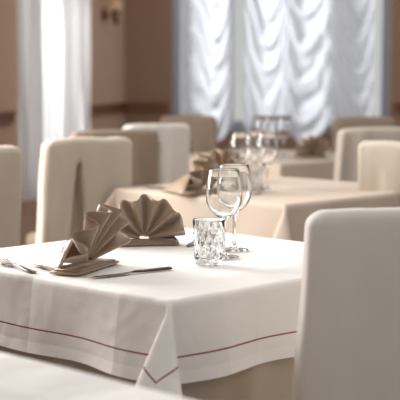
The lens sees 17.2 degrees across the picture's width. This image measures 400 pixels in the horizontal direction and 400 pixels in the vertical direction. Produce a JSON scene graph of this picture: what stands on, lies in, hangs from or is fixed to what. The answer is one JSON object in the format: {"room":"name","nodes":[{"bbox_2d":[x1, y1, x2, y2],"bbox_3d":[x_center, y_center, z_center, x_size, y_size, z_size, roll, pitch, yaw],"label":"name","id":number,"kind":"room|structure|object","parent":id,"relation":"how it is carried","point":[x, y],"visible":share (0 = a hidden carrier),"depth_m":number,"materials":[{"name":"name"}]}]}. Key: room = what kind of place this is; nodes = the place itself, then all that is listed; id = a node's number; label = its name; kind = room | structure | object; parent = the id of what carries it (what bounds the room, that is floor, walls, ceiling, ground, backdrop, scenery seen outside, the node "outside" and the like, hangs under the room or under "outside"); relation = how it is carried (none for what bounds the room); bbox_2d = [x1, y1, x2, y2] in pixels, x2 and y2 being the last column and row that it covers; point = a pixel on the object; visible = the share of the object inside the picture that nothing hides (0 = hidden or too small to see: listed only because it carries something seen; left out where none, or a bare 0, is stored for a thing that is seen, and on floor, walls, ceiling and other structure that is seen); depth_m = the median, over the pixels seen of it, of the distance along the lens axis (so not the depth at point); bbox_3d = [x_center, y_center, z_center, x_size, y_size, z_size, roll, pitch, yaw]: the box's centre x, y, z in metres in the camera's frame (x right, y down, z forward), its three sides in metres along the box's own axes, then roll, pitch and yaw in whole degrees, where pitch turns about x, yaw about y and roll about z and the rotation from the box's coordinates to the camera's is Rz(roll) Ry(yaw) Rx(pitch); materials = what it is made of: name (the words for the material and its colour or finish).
{"room":"restaurant","nodes":[
{"label":"restaurant","id":0,"kind":"room"},
{"bbox_2d":[0,0,124,245],"bbox_3d":[-1.795,-0.784,5.120,0.180,2.900,9.200,1,6,15],"label":"wall","id":1,"kind":"structure","parent":0,"point":[107,38],"depth_m":8.90,"materials":[{"name":"beige paint"}]},
{"bbox_2d":[0,102,127,124],"bbox_3d":[-1.694,-0.233,5.127,0.040,0.068,9.160,1,6,15],"label":"trim","id":2,"kind":"structure","parent":1,"relation":"attached to","point":[5,117],"depth_m":8.94,"materials":[{"name":"brown wood"}]},
{"bbox_2d":[102,0,122,24],"bbox_3d":[-0.596,-1.290,9.055,0.135,0.180,0.100,1,6,15],"label":"wall sconce","id":3,"kind":"object","parent":1,"relation":"attached to","point":[115,5],"visible":1,"depth_m":9.04,"materials":[{"name":"gold metal"}]},
{"bbox_3d":[-0.909,-2.231,7.855,0.388,0.024,1.264,0,6,0],"label":"curtain rod","id":4,"kind":"object","parent":1,"relation":"attached to","visible":0},
{"bbox_2d":[17,0,90,200],"bbox_3d":[-0.861,-1.126,7.957,0.123,2.180,1.001,2,6,15],"label":"sheer curtain","id":5,"kind":"object","parent":4,"relation":"hanging from","point":[54,36],"visible":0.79,"depth_m":7.78,"materials":[{"name":"white fabric"}]},
{"bbox_2d":[124,0,399,151],"bbox_3d":[1.555,-1.230,9.616,4.200,2.900,0.180,0,6,0],"label":"wall","id":6,"kind":"structure","parent":0,"point":[147,23],"depth_m":9.55,"materials":[{"name":"beige paint"}]},
{"bbox_2d":[126,102,399,111],"bbox_3d":[1.555,-0.673,9.560,4.200,0.068,0.040,0,6,0],"label":"trim","id":7,"kind":"structure","parent":6,"relation":"attached to","point":[132,106],"depth_m":9.55,"materials":[{"name":"brown wood"}]},
{"bbox_2d":[172,0,390,132],"bbox_3d":[0.590,-1.384,9.568,1.640,1.784,0.135,0,6,0],"label":"window","id":8,"kind":"structure","parent":6,"relation":"in","point":[238,125],"depth_m":9.60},
{"bbox_3d":[0.580,-2.382,9.375,1.650,0.024,0.072,0,6,0],"label":"curtain rod","id":9,"kind":"object","parent":6,"relation":"attached to","visible":0},
{"bbox_2d":[182,0,233,140],"bbox_3d":[0.060,-1.387,9.371,0.371,1.940,0.137,0,6,0],"label":"curtain","id":10,"kind":"object","parent":9,"relation":"hanging from","point":[208,25],"visible":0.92,"depth_m":9.42,"materials":[{"name":"white fabric"}]},
{"bbox_2d":[244,0,373,143],"bbox_3d":[0.780,-1.377,9.375,0.930,1.960,0.144,0,6,0],"label":"curtain","id":11,"kind":"object","parent":9,"relation":"hanging from","point":[310,62],"visible":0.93,"depth_m":9.42,"materials":[{"name":"white fabric"}]},
{"bbox_3d":[1.000,0.785,4.299,7.000,0.060,12.000,0,6,0],"label":"floor","id":12,"kind":"structure","parent":0,"visible":0},
{"bbox_2d":[0,145,21,247],"bbox_3d":[-0.901,0.270,4.491,0.459,0.927,0.537,-4,7,-38],"label":"dining chair","id":13,"kind":"object","parent":12,"relation":"on","point":[10,156],"visible":0.48,"depth_m":4.36,"materials":[{"name":"beige fabric"}]},
{"bbox_2d":[36,136,131,243],"bbox_3d":[-0.504,0.217,4.988,0.399,0.934,0.538,-3,6,-26],"label":"dining chair","id":14,"kind":"object","parent":12,"relation":"on","point":[77,174],"visible":0.35,"depth_m":4.71,"materials":[{"name":"beige fabric"}]},
{"bbox_2d":[26,129,158,244],"bbox_3d":[-0.470,0.150,5.700,0.459,0.927,0.537,-3,7,-30],"label":"dining chair","id":15,"kind":"object","parent":12,"relation":"on","point":[145,143],"visible":0.16,"depth_m":5.50,"materials":[{"name":"brown fabric"}]},
{"bbox_2d":[122,123,189,184],"bbox_3d":[-0.351,0.092,6.278,0.429,0.929,0.539,-5,7,-40],"label":"dining chair","id":16,"kind":"object","parent":12,"relation":"on","point":[174,138],"visible":0.23,"depth_m":6.10,"materials":[{"name":"white fabric"}]},
{"bbox_2d":[160,115,216,153],"bbox_3d":[-0.060,-0.001,7.165,0.359,0.939,0.539,0,6,0],"label":"dining chair","id":17,"kind":"object","parent":12,"relation":"on","point":[203,129],"visible":0.17,"depth_m":6.87,"materials":[{"name":"beige fabric"}]},
{"bbox_2d":[292,207,399,399],"bbox_3d":[0.388,0.450,2.657,0.524,0.932,0.537,-1,6,-8],"label":"dining chair","id":18,"kind":"object","parent":12,"relation":"on","point":[347,347],"visible":1,"depth_m":2.36,"materials":[{"name":"beige fabric"}]},
{"bbox_2d":[332,116,395,152],"bbox_3d":[0.860,0.003,7.166,0.379,0.929,0.537,0,6,0],"label":"dining chair","id":19,"kind":"object","parent":12,"relation":"on","point":[340,123],"visible":0.16,"depth_m":6.86,"materials":[{"name":"beige fabric"}]},
{"bbox_2d":[334,127,399,181],"bbox_3d":[0.749,0.123,5.969,0.459,0.928,0.538,-1,6,-10],"label":"dining chair","id":20,"kind":"object","parent":12,"relation":"on","point":[348,139],"visible":0.22,"depth_m":5.66,"materials":[{"name":"beige fabric"}]},
{"bbox_2d":[358,140,399,200],"bbox_3d":[0.855,0.239,4.803,0.459,0.928,0.538,3,7,30],"label":"dining chair","id":21,"kind":"object","parent":12,"relation":"on","point":[378,160],"visible":0.27,"depth_m":4.60,"materials":[{"name":"beige fabric"}]},
{"bbox_3d":[-0.055,0.507,3.045,0.780,0.742,0.780,-6,8,-45],"label":"dining table","id":22,"kind":"object","parent":12,"relation":"on","visible":0},
{"bbox_2d":[0,228,303,399],"bbox_3d":[-0.055,0.261,3.021,1.045,0.266,0.989,-6,8,-45],"label":"tablecloth","id":23,"kind":"object","parent":22,"relation":"on","point":[189,330],"visible":0.66,"depth_m":2.62,"materials":[{"name":"white fabric"}]},
{"bbox_2d":[0,259,36,272],"bbox_3d":[-0.390,0.141,2.825,0.025,0.009,0.171,-3,7,-32],"label":"fork","id":24,"kind":"object","parent":23,"relation":"on","point":[4,262],"visible":1,"depth_m":2.84,"materials":[{"name":"metal"}]},
{"bbox_2d":[33,203,130,274],"bbox_3d":[-0.229,0.077,2.800,0.206,0.142,0.213,-2,6,-23],"label":"folded napkin","id":25,"kind":"object","parent":23,"relation":"on","point":[100,235],"visible":1,"depth_m":2.79,"materials":[{"name":"brown fabric"}]},
{"bbox_2d":[91,266,172,277],"bbox_3d":[-0.141,0.149,2.747,0.198,0.007,0.018,-4,7,-35],"label":"table knife","id":26,"kind":"object","parent":23,"relation":"on","point":[168,267],"visible":1,"depth_m":2.76,"materials":[{"name":"grey metal"}]},
{"bbox_2d":[119,194,184,245],"bbox_3d":[-0.144,0.042,3.245,0.203,0.124,0.190,-1,6,-10],"label":"folded napkin","id":27,"kind":"object","parent":23,"relation":"on","point":[156,220],"visible":0.84,"depth_m":3.19,"materials":[{"name":"brown fabric"}]},
{"bbox_2d":[193,217,224,265],"bbox_3d":[0.019,0.091,2.873,0.070,0.099,0.070,0,6,0],"label":"water tumbler","id":28,"kind":"object","parent":23,"relation":"on","point":[208,232],"visible":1,"depth_m":2.85,"materials":[{"name":"clear glass"}]},
{"bbox_2d":[206,168,241,258],"bbox_3d":[0.054,0.030,2.978,0.083,0.200,0.083,0,6,0],"label":"wine glass","id":29,"kind":"object","parent":23,"relation":"on","point":[223,187],"visible":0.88,"depth_m":2.94,"materials":[{"name":"clear glass"}]},
{"bbox_2d":[219,163,251,251],"bbox_3d":[0.080,0.017,3.097,0.083,0.202,0.083,0,6,0],"label":"wine glass","id":30,"kind":"object","parent":23,"relation":"on","point":[244,170],"visible":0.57,"depth_m":3.07,"materials":[{"name":"clear glass"}]},
{"bbox_3d":[0.270,0.335,4.776,0.780,0.742,0.780,-6,8,-45],"label":"dining table","id":31,"kind":"object","parent":12,"relation":"on","visible":0},
{"bbox_2d":[105,176,399,241],"bbox_3d":[0.270,0.109,4.754,1.099,0.306,1.030,-6,8,-45],"label":"tablecloth","id":32,"kind":"object","parent":31,"relation":"on","point":[282,213],"visible":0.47,"depth_m":4.43,"materials":[{"name":"beige fabric"}]},
{"bbox_2d":[161,153,219,194],"bbox_3d":[-0.048,-0.094,4.545,0.190,0.137,0.230,2,6,20],"label":"folded napkin","id":33,"kind":"object","parent":32,"relation":"on","point":[192,183],"visible":0.89,"depth_m":4.50,"materials":[{"name":"beige fabric"}]},
{"bbox_2d":[204,148,245,164],"bbox_3d":[0.069,-0.136,5.026,0.211,0.127,0.190,-1,6,-10],"label":"folded napkin","id":34,"kind":"object","parent":32,"relation":"on","point":[222,157],"visible":0.14,"depth_m":4.96,"materials":[{"name":"beige fabric"}]},
{"bbox_2d":[229,132,252,163],"bbox_3d":[0.145,-0.138,4.669,0.083,0.200,0.083,0,6,0],"label":"wine glass","id":35,"kind":"object","parent":32,"relation":"on","point":[241,147],"visible":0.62,"depth_m":4.63,"materials":[{"name":"clear glass"}]},
{"bbox_2d":[247,131,264,187],"bbox_3d":[0.200,-0.146,4.749,0.083,0.200,0.083,0,6,0],"label":"wine glass","id":36,"kind":"object","parent":32,"relation":"on","point":[253,158],"visible":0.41,"depth_m":4.71,"materials":[{"name":"clear glass"}]},
{"bbox_2d":[249,164,263,193],"bbox_3d":[0.185,-0.072,4.515,0.070,0.099,0.070,0,6,0],"label":"water tumbler","id":37,"kind":"object","parent":32,"relation":"on","point":[256,170],"visible":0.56,"depth_m":4.49,"materials":[{"name":"clear glass"}]},
{"bbox_2d":[255,133,278,190],"bbox_3d":[0.235,-0.134,4.629,0.083,0.200,0.083,0,6,0],"label":"wine glass","id":38,"kind":"object","parent":32,"relation":"on","point":[267,146],"visible":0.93,"depth_m":4.60,"materials":[{"name":"clear glass"}]},
{"bbox_3d":[0.360,0.159,6.548,0.780,0.742,0.780,-6,8,-45],"label":"dining table","id":39,"kind":"object","parent":12,"relation":"on","visible":0},
{"bbox_2d":[190,150,335,179],"bbox_3d":[0.360,-0.067,6.525,1.099,0.306,1.030,-6,8,-45],"label":"tablecloth","id":40,"kind":"object","parent":39,"relation":"on","point":[311,168],"visible":0.19,"depth_m":6.11,"materials":[{"name":"beige fabric"}]},
{"bbox_2d":[251,115,265,130],"bbox_3d":[0.290,-0.308,6.381,0.083,0.200,0.083,0,6,0],"label":"wine glass","id":41,"kind":"object","parent":40,"relation":"on","point":[257,119],"visible":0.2,"depth_m":6.34,"materials":[{"name":"clear glass"}]},
{"bbox_2d":[261,116,277,133],"bbox_3d":[0.330,-0.295,6.251,0.083,0.200,0.083,0,6,0],"label":"wine glass","id":42,"kind":"object","parent":40,"relation":"on","point":[269,124],"visible":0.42,"depth_m":6.21,"materials":[{"name":"clear glass"}]},
{"bbox_2d":[277,116,291,157],"bbox_3d":[0.400,-0.302,6.321,0.083,0.200,0.083,0,6,0],"label":"wine glass","id":43,"kind":"object","parent":40,"relation":"on","point":[284,122],"visible":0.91,"depth_m":6.29,"materials":[{"name":"clear glass"}]},
{"bbox_2d":[293,135,331,158],"bbox_3d":[0.518,-0.259,6.339,0.183,0.112,0.190,-2,6,-20],"label":"folded napkin","id":44,"kind":"object","parent":40,"relation":"on","point":[315,146],"visible":1,"depth_m":6.28,"materials":[{"name":"brown fabric"}]},
{"bbox_3d":[-0.370,0.656,1.537,0.780,0.742,0.780,-6,8,-45],"label":"dining table","id":45,"kind":"object","parent":12,"relation":"on","visible":0},
{"bbox_2d":[0,352,190,399],"bbox_3d":[-0.370,0.411,1.513,1.045,0.266,0.989,-6,8,-45],"label":"tablecloth","id":46,"kind":"object","parent":45,"relation":"on","point":[21,378],"visible":1,"depth_m":1.79,"materials":[{"name":"white fabric"}]}
]}

